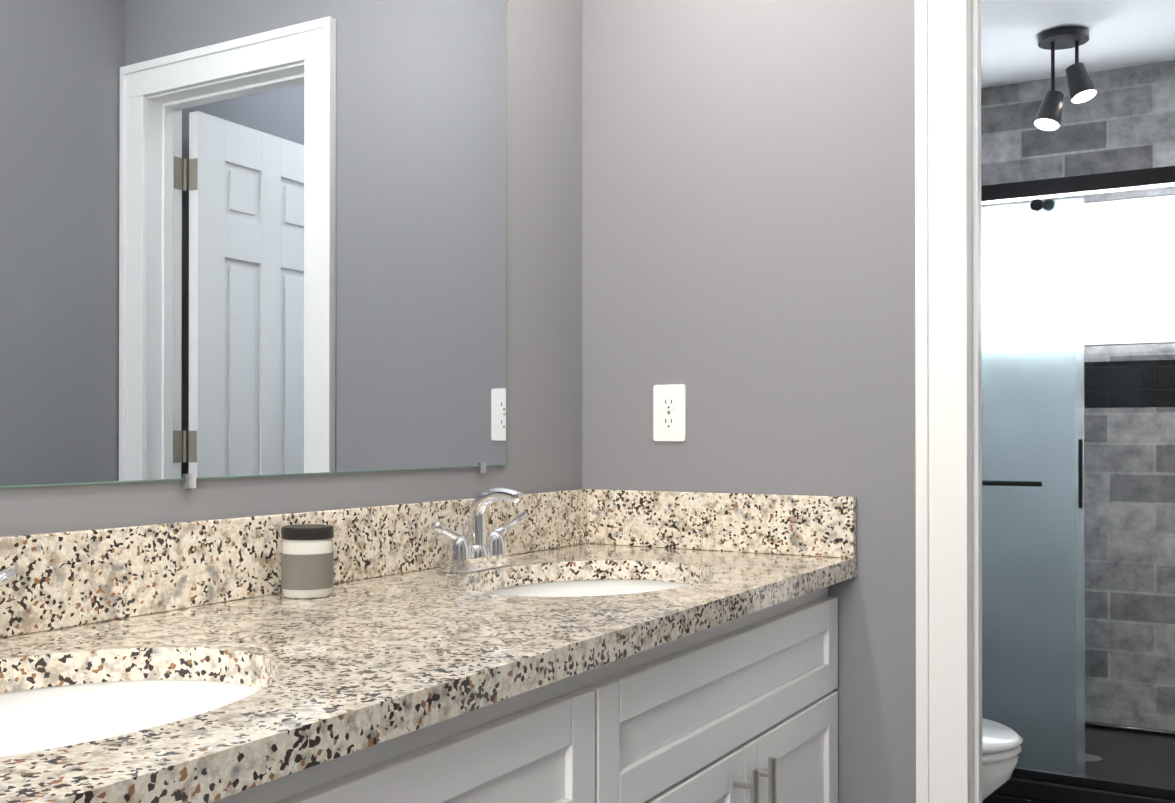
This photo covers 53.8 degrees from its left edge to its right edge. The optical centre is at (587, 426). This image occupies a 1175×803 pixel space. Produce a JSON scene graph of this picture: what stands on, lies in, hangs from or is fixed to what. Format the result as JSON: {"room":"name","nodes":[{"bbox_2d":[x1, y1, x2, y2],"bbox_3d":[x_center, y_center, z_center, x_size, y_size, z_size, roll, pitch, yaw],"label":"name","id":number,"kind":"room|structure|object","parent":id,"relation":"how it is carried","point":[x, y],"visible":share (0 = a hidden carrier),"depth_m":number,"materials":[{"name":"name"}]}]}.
{"room":"bathroom","nodes":[
{"label":"bathroom","id":0,"kind":"room"},
{"bbox_2d":[0,0,581,535],"bbox_3d":[-0.265,-0.093,2.164,0.120,2.450,6.040,0,0,30],"label":"wall","id":1,"kind":"structure","parent":0,"point":[542,244],"depth_m":2.29,"materials":[{"name":"grey paint"}]},
{"bbox_2d":[0,0,506,488],"bbox_3d":[-0.540,-0.397,1.570,0.008,0.963,1.514,0,0,30],"label":"mirror","id":2,"kind":"object","parent":1,"relation":"attached to","point":[248,238],"visible":1,"depth_m":1.66,"materials":[{"name":"silver mirror"}]},
{"bbox_2d":[582,0,915,802],"bbox_3d":[0.666,-0.094,2.150,1.500,2.450,0.120,0,0,30],"label":"wall","id":3,"kind":"structure","parent":0,"point":[748,224],"depth_m":2.26,"materials":[{"name":"grey paint"}]},
{"bbox_2d":[653,384,685,440],"bbox_3d":[0.168,-0.027,2.367,0.072,0.116,0.008,0,0,30],"label":"electrical outlet plate","id":4,"kind":"object","parent":3,"relation":"attached to","point":[669,412],"visible":1,"depth_m":2.36,"materials":[{"name":"white plastic"}]},
{"bbox_2d":[915,0,981,802],"bbox_3d":[0.966,0.062,1.959,0.780,2.134,0.144,0,0,30],"label":"door frame","id":5,"kind":"structure","parent":3,"relation":"attached to","point":[948,370],"depth_m":2.08,"materials":[{"name":"white paint"}]},
{"bbox_2d":[981,60,1174,730],"bbox_3d":[1.899,-0.108,4.247,1.498,2.397,0.013,0,0,30],"label":"tiled wall","id":6,"kind":"structure","parent":0,"point":[1122,119],"depth_m":4.20,"materials":[{"name":"tile"}]},
{"bbox_2d":[981,0,1174,87],"bbox_3d":[0.834,-1.372,1.525,2.670,0.100,6.040,0,0,30],"label":"ceiling","id":7,"kind":"structure","parent":0,"point":[1126,33],"depth_m":3.88,"materials":[{"name":"white paint"}]},
{"bbox_2d":[1034,26,1096,130],"bbox_3d":[1.596,-1.149,3.857,0.190,0.319,0.164,0,0,30],"label":"spotlight fixture","id":8,"kind":"object","parent":7,"relation":"attached to","point":[1081,86],"visible":1,"depth_m":3.83,"materials":[{"name":"black metal"}]},
{"bbox_3d":[0.834,1.178,1.511,2.670,0.100,6.040,0,0,30],"label":"floor","id":9,"kind":"structure","parent":0,"visible":0},
{"bbox_2d":[0,553,856,802],"bbox_3d":[-0.282,0.702,1.414,0.602,0.848,2.097,0,0,30],"label":"bathroom vanity","id":10,"kind":"object","parent":9,"relation":"on","point":[600,645],"depth_m":1.38,"materials":[{"name":"white stone"}]},
{"bbox_2d":[0,567,16,586],"bbox_3d":[-0.673,0.169,1.126,0.126,0.141,0.271,0,0,30],"label":"faucet","id":11,"kind":"object","parent":10,"relation":"on","point":[7,574],"visible":1,"depth_m":1.24,"materials":[{"name":"silver metal"}]},
{"bbox_2d":[0,641,431,802],"bbox_3d":[-0.504,0.369,1.026,0.441,0.213,0.580,0,0,30],"label":"sink","id":12,"kind":"object","parent":10,"relation":"in","point":[85,718],"depth_m":1.20,"materials":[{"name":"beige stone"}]},
{"bbox_2d":[281,524,333,597],"bbox_3d":[-0.403,0.193,1.663,0.074,0.099,0.074,0,0,30],"label":"candle jar","id":13,"kind":"object","parent":10,"relation":"on","point":[307,561],"visible":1,"depth_m":1.63,"materials":[{"name":"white glass"}]},
{"bbox_2d":[431,487,527,572],"bbox_3d":[-0.166,0.174,1.988,0.126,0.141,0.271,0,0,30],"label":"faucet","id":14,"kind":"object","parent":10,"relation":"on","point":[479,548],"visible":1,"depth_m":1.98,"materials":[{"name":"silver metal"}]},
{"bbox_2d":[360,561,783,624],"bbox_3d":[0.003,0.374,1.888,0.441,0.213,0.580,0,0,30],"label":"sink","id":15,"kind":"object","parent":10,"relation":"in","point":[584,591],"depth_m":1.73,"materials":[{"name":"beige stone"}]},
{"bbox_2d":[982,718,1022,800],"bbox_3d":[0.637,0.739,2.789,0.783,0.789,0.440,0,0,30],"label":"toilet","id":16,"kind":"object","parent":9,"relation":"on","point":[1001,748],"visible":0.17,"depth_m":2.56,"materials":[{"name":"white ceramic"}]},
{"bbox_2d":[982,721,1174,802],"bbox_3d":[1.633,1.090,3.787,1.470,0.099,1.034,0,0,30],"label":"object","id":17,"kind":"structure","parent":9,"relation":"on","point":[1140,754],"depth_m":3.69,"materials":[{"name":"black tile"}]},
{"bbox_2d":[981,166,1174,798],"bbox_3d":[1.381,0.156,3.364,1.468,1.761,0.096,0,0,30],"label":"shower door","id":18,"kind":"structure","parent":17,"relation":"on","point":[1033,556],"depth_m":3.40,"materials":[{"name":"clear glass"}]},
{"bbox_3d":[1.934,-0.082,4.305,1.500,2.450,0.120,0,0,30],"label":"wall","id":19,"kind":"structure","parent":0,"visible":0},
{"bbox_2d":[1084,195,1174,345],"bbox_3d":[1.852,-0.562,4.317,0.848,0.528,0.086,0,0,30],"label":"window","id":20,"kind":"structure","parent":19,"relation":"in","point":[1129,271],"depth_m":4.24,"materials":[{"name":"white glass"}]}
]}

